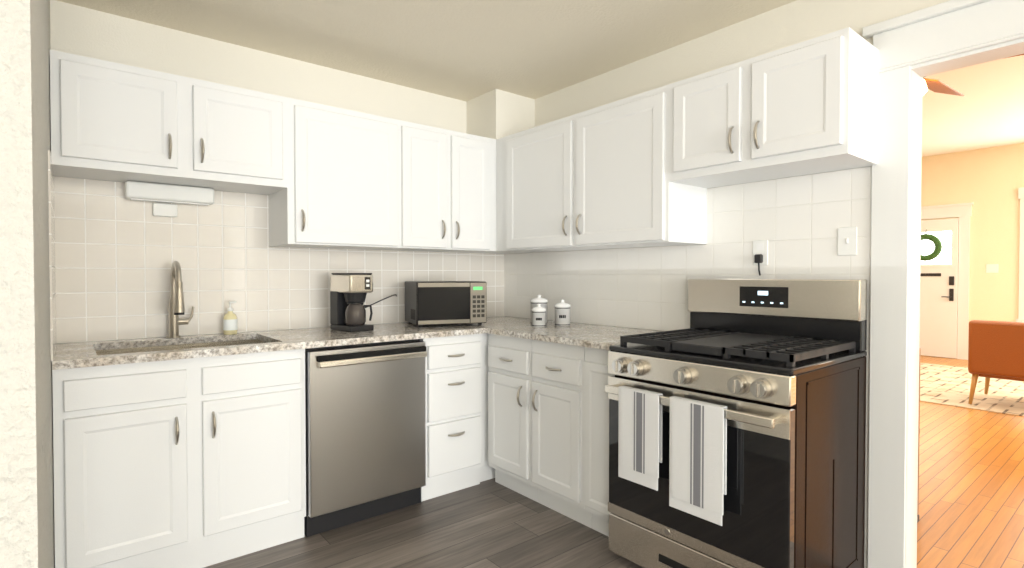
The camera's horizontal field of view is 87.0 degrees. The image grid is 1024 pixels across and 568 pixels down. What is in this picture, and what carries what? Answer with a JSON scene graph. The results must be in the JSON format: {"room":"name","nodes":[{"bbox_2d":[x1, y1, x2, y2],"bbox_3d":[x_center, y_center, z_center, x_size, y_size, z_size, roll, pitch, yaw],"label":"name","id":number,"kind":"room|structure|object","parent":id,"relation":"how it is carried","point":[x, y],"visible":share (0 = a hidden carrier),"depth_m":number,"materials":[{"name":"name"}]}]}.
{"room":"kitchen","nodes":[
{"label":"kitchen","id":0,"kind":"room"},
{"bbox_2d":[0,0,54,567],"bbox_3d":[-2.275,-0.011,1.056,2.070,2.420,1.700,-1,1,-39],"label":"wall","id":1,"kind":"structure","parent":0,"point":[27,534],"depth_m":1.05,"materials":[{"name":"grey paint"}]},
{"bbox_2d":[48,150,55,360],"bbox_3d":[-1.806,-0.101,2.120,0.006,0.733,0.634,-1,1,-39],"label":"tile","id":2,"kind":"structure","parent":1,"relation":"attached to","point":[52,257],"depth_m":1.94,"materials":[{"name":"white tile"}]},
{"bbox_2d":[50,0,496,343],"bbox_3d":[-1.873,-0.036,2.562,4.600,2.420,0.120,-1,1,-39],"label":"wall","id":3,"kind":"structure","parent":0,"point":[84,31],"depth_m":2.82,"materials":[{"name":"beige paint"}]},
{"bbox_2d":[50,50,293,197],"bbox_3d":[-1.555,-0.698,2.507,0.890,0.446,0.346,-1,1,-39],"label":"upper cabinet","id":4,"kind":"object","parent":3,"relation":"attached to","point":[111,121],"depth_m":2.34,"materials":[{"name":"white wood"}]},
{"bbox_2d":[124,181,213,216],"bbox_3d":[-1.644,-0.400,2.600,0.361,0.148,0.088,-1,1,-39],"label":"light","id":5,"kind":"object","parent":4,"relation":"attached to","point":[155,192],"visible":0.98,"depth_m":2.58,"materials":[{"name":"white plastic"}]},
{"bbox_2d":[54,176,503,342],"bbox_3d":[-1.033,-0.118,3.168,2.530,0.733,0.006,-1,1,-39],"label":"tile","id":6,"kind":"structure","parent":3,"relation":"attached to","point":[117,253],"depth_m":2.73,"materials":[{"name":"white tile"}]},
{"bbox_2d":[269,99,405,249],"bbox_3d":[-0.975,-0.567,2.985,0.611,0.724,0.346,-1,1,-39],"label":"upper cabinet","id":7,"kind":"object","parent":3,"relation":"attached to","point":[324,176],"depth_m":2.85,"materials":[{"name":"white wood"}]},
{"bbox_2d":[394,121,493,253],"bbox_3d":[-0.494,-0.573,3.379,0.634,0.724,0.346,-1,1,-39],"label":"upper cabinet","id":8,"kind":"object","parent":3,"relation":"attached to","point":[450,174],"depth_m":3.27,"materials":[{"name":"white wood"}]},
{"bbox_2d":[494,139,531,253],"bbox_3d":[-0.098,-0.578,3.704,0.389,0.724,0.346,-1,1,-39],"label":"upper cabinet","id":9,"kind":"object","parent":3,"relation":"attached to","point":[495,252],"depth_m":3.50,"materials":[{"name":"white wood"}]},
{"bbox_2d":[57,0,796,101],"bbox_3d":[0.963,-1.241,-0.823,4.720,0.100,8.920,-1,1,-39],"label":"ceiling","id":10,"kind":"structure","parent":0,"point":[465,50],"depth_m":2.67,"materials":[{"name":"beige paint"}]},
{"bbox_2d":[466,89,534,138],"bbox_3d":[-0.080,-1.105,3.721,0.335,0.320,0.335,-1,1,-39],"label":"column","id":11,"kind":"structure","parent":0,"point":[495,114],"depth_m":3.58,"materials":[{"name":"beige paint"}]},
{"bbox_2d":[204,355,1023,567],"bbox_3d":[2.663,1.195,3.121,12.300,0.060,12.800,-1,1,-39],"label":"floor","id":12,"kind":"structure","parent":0,"point":[490,523],"depth_m":2.61,"materials":[{"name":"wood"}]},
{"bbox_2d":[52,339,305,567],"bbox_3d":[-1.462,0.735,2.410,0.882,0.884,0.650,-1,1,-39],"label":"base cabinet","id":13,"kind":"object","parent":12,"relation":"on","point":[200,462],"visible":0.92,"depth_m":2.15,"materials":[{"name":"white wood"}]},
{"bbox_2d":[52,316,530,369],"bbox_3d":[-0.831,0.367,2.929,2.524,0.227,0.637,-1,1,-39],"label":"countertop","id":14,"kind":"structure","parent":13,"relation":"on","point":[98,353],"depth_m":2.54,"materials":[{"name":"stone"}]},
{"bbox_2d":[167,261,193,337],"bbox_3d":[-1.556,0.075,2.555,0.120,0.367,0.224,-1,1,-39],"label":"faucet","id":15,"kind":"object","parent":14,"relation":"on","point":[176,307],"visible":0.98,"depth_m":2.58,"materials":[{"name":"silver metal"}]},
{"bbox_2d":[223,301,237,334],"bbox_3d":[-1.436,0.172,2.749,0.065,0.167,0.065,-1,1,-39],"label":"soap bottle","id":16,"kind":"object","parent":14,"relation":"on","point":[230,327],"visible":1,"depth_m":2.73,"materials":[{"name":"beige plastic"}]},
{"bbox_2d":[330,273,373,331],"bbox_3d":[-0.867,0.096,2.957,0.194,0.312,0.227,-1,1,-39],"label":"coffee maker","id":17,"kind":"object","parent":14,"relation":"on","point":[349,292],"visible":1,"depth_m":2.89,"materials":[{"name":"black plastic"}]},
{"bbox_2d":[365,294,396,307],"bbox_3d":[-0.797,0.108,3.235,0.319,0.086,0.168,-1,1,-39],"label":"cord","id":18,"kind":"object","parent":17,"relation":"attached to","point":[382,299],"visible":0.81,"depth_m":3.23,"materials":[{"name":"black plastic"}]},
{"bbox_2d":[405,281,486,326],"bbox_3d":[-0.413,0.115,3.317,0.425,0.262,0.360,0,1,-22],"label":"microwave","id":19,"kind":"object","parent":14,"relation":"on","point":[442,302],"visible":1,"depth_m":3.16,"materials":[{"name":"silver plastic"}]},
{"bbox_2d":[304,339,426,536],"bbox_3d":[-0.876,0.729,2.878,0.604,0.881,0.669,-1,1,-39],"label":"dishwasher","id":20,"kind":"object","parent":12,"relation":"on","point":[365,410],"visible":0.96,"depth_m":2.62,"materials":[{"name":"silver metal"}]},
{"bbox_2d":[420,334,481,501],"bbox_3d":[-0.493,0.722,3.204,0.387,0.884,0.650,-1,1,-39],"label":"base cabinet","id":21,"kind":"object","parent":12,"relation":"on","point":[453,370],"visible":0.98,"depth_m":2.97,"materials":[{"name":"white wood"}]},
{"bbox_2d":[480,333,494,481],"bbox_3d":[-0.120,0.716,3.558,0.635,0.884,0.577,-1,1,-39],"label":"base cabinet","id":22,"kind":"object","parent":12,"relation":"on","point":[487,471],"depth_m":3.16,"materials":[{"name":"white wood"}]},
{"bbox_2d":[488,334,538,502],"bbox_3d":[0.194,0.723,3.163,0.650,0.884,0.379,-1,1,-39],"label":"base cabinet","id":23,"kind":"object","parent":12,"relation":"on","point":[510,410],"visible":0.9,"depth_m":2.96,"materials":[{"name":"white wood"}]},
{"bbox_2d":[484,320,660,349],"bbox_3d":[0.404,0.268,2.909,0.637,0.030,0.930,-1,1,-39],"label":"countertop","id":24,"kind":"structure","parent":23,"relation":"on","point":[577,334],"depth_m":2.86,"materials":[{"name":"stone"}]},
{"bbox_2d":[530,295,547,323],"bbox_3d":[0.167,0.156,3.333,0.110,0.179,0.110,-1,1,-39],"label":"canister","id":25,"kind":"object","parent":24,"relation":"on","point":[538,300],"visible":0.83,"depth_m":3.30,"materials":[{"name":"white ceramic"}]},
{"bbox_2d":[532,304,545,326],"bbox_3d":[0.158,0.181,3.171,0.086,0.134,0.086,-1,1,-39],"label":"canister","id":26,"kind":"object","parent":24,"relation":"on","point":[538,315],"visible":1,"depth_m":3.14,"materials":[{"name":"white ceramic"}]},
{"bbox_2d":[554,300,570,325],"bbox_3d":[0.303,0.170,3.238,0.100,0.154,0.100,-1,1,-39],"label":"canister","id":27,"kind":"object","parent":24,"relation":"on","point":[562,313],"visible":1,"depth_m":3.20,"materials":[{"name":"white ceramic"}]},
{"bbox_2d":[532,340,591,527],"bbox_3d":[0.434,0.727,2.870,0.650,0.884,0.372,-1,1,-39],"label":"base cabinet","id":28,"kind":"object","parent":12,"relation":"on","point":[558,425],"visible":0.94,"depth_m":2.67,"materials":[{"name":"white wood"}]},
{"bbox_2d":[584,347,612,536],"bbox_3d":[0.637,0.731,2.649,0.616,0.884,0.222,-1,1,-39],"label":"base cabinet","id":29,"kind":"object","parent":12,"relation":"on","point":[596,448],"visible":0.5,"depth_m":2.48,"materials":[{"name":"white wood"}]},
{"bbox_2d":[605,278,866,567],"bbox_3d":[0.885,0.580,2.208,0.746,1.200,0.760,-1,1,-39],"label":"range","id":30,"kind":"object","parent":12,"relation":"on","point":[737,423],"visible":1,"depth_m":1.99,"materials":[{"name":"silver metal"}]},
{"bbox_2d":[917,347,920,522],"bbox_3d":[1.732,0.742,2.692,0.405,0.860,0.405,-1,1,-39],"label":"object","id":31,"kind":"object","parent":12,"relation":"on","point":[918,439],"visible":0.04,"depth_m":2.65,"materials":[{"name":"brown wood"}]},
{"bbox_2d":[920,363,1023,416],"bbox_3d":[5.410,1.121,5.567,2.750,0.008,3.100,-1,1,-39],"label":"rug","id":32,"kind":"object","parent":12,"relation":"on","point":[945,385],"visible":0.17,"depth_m":5.65,"materials":[{"name":"beige fabric"}]},
{"bbox_2d":[968,320,1023,404],"bbox_3d":[4.758,0.727,4.928,0.740,0.782,0.790,-1,1,-39],"label":"chair","id":33,"kind":"object","parent":32,"relation":"on","point":[995,349],"visible":1,"depth_m":4.86,"materials":[{"name":"orange leather"}]},
{"bbox_2d":[509,0,948,330],"bbox_3d":[2.780,-0.294,0.605,0.120,3.000,9.040,-1,1,-39],"label":"wall","id":34,"kind":"structure","parent":0,"point":[791,23],"depth_m":2.62,"materials":[{"name":"beige paint"}]},
{"bbox_2d":[496,85,706,252],"bbox_3d":[0.430,-0.568,3.094,0.346,0.724,1.304,-1,1,-39],"label":"upper cabinet","id":35,"kind":"object","parent":34,"relation":"attached to","point":[647,168],"depth_m":2.82,"materials":[{"name":"white wood"}]},
{"bbox_2d":[504,166,871,567],"bbox_3d":[0.689,0.342,3.065,0.006,1.649,2.348,-1,1,-39],"label":"tile","id":36,"kind":"structure","parent":34,"relation":"attached to","point":[797,222],"depth_m":2.63,"materials":[{"name":"white tile"}]},
{"bbox_2d":[753,240,767,275],"bbox_3d":[1.137,-0.120,2.483,0.030,0.164,0.072,-1,1,-39],"label":"electrical outlet","id":37,"kind":"object","parent":36,"relation":"attached to","point":[760,252],"visible":1,"depth_m":2.48,"materials":[{"name":"white plastic"}]},
{"bbox_2d":[837,227,856,255],"bbox_3d":[1.373,-0.175,2.210,0.010,0.116,0.072,-1,1,-39],"label":"light switch","id":38,"kind":"object","parent":36,"relation":"attached to","point":[847,240],"visible":1,"depth_m":2.21,"materials":[{"name":"white plastic"}]},
{"bbox_2d":[668,27,878,190],"bbox_3d":[1.079,-0.695,2.300,0.346,0.446,0.742,-1,1,-39],"label":"upper cabinet","id":39,"kind":"object","parent":34,"relation":"attached to","point":[808,107],"depth_m":2.11,"materials":[{"name":"white wood"}]},
{"bbox_2d":[862,0,1023,567],"bbox_3d":[1.867,0.091,1.708,0.189,2.195,1.294,-1,1,-39],"label":"trim","id":40,"kind":"structure","parent":34,"relation":"attached to","point":[914,48],"depth_m":2.08,"materials":[{"name":"white wood"}]},
{"bbox_2d":[921,143,1023,338],"bbox_3d":[6.423,-0.414,7.989,0.120,3.000,10.000,-1,1,-39],"label":"wall","id":41,"kind":"structure","parent":0,"point":[988,182],"depth_m":7.57,"materials":[{"name":"beige paint"}]},
{"bbox_2d":[919,218,958,358],"bbox_3d":[6.150,0.061,8.147,0.104,2.035,0.903,-1,1,-39],"label":"front door","id":42,"kind":"structure","parent":41,"relation":"in","point":[938,303],"depth_m":7.96,"materials":[{"name":"white wood"}]},
{"bbox_2d":[920,229,941,260],"bbox_3d":[6.166,-0.578,8.045,0.097,0.476,0.410,-1,1,-39],"label":"wreath","id":43,"kind":"object","parent":42,"relation":"hanging from","point":[936,252],"visible":0.54,"depth_m":7.95,"materials":[{"name":"green plant"}]},
{"bbox_2d":[921,202,973,359],"bbox_3d":[6.178,-0.042,8.168,0.040,2.250,1.223,-1,1,-39],"label":"trim","id":44,"kind":"structure","parent":41,"relation":"attached to","point":[962,212],"depth_m":7.78,"materials":[{"name":"white wood"}]},
{"bbox_2d":[986,264,997,272],"bbox_3d":[6.712,-0.217,7.538,0.007,0.120,0.130,-1,1,-39],"label":"light switch","id":45,"kind":"object","parent":41,"relation":"attached to","point":[991,268],"visible":1,"depth_m":7.54,"materials":[{"name":"white plastic"}]},
{"bbox_2d":[1016,187,1023,321],"bbox_3d":[7.383,-0.313,6.686,0.050,1.960,1.645,-1,1,-39],"label":"window","id":46,"kind":"structure","parent":41,"relation":"in","point":[1021,270],"depth_m":7.29,"materials":[{"name":"white"}]},
{"bbox_2d":[922,55,1023,156],"bbox_3d":[3.600,-1.926,5.650,7.580,0.100,10.000,-1,1,-39],"label":"ceiling","id":47,"kind":"structure","parent":0,"point":[986,110],"depth_m":5.81,"materials":[{"name":"white"}]},
{"bbox_2d":[922,54,1023,95],"bbox_3d":[2.715,-1.540,3.636,1.418,0.604,1.458,-1,1,-39],"label":"ceiling fan","id":48,"kind":"object","parent":47,"relation":"hanging from","point":[935,85],"visible":0.1,"depth_m":3.84,"materials":[{"name":"brown plastic"}]}
]}

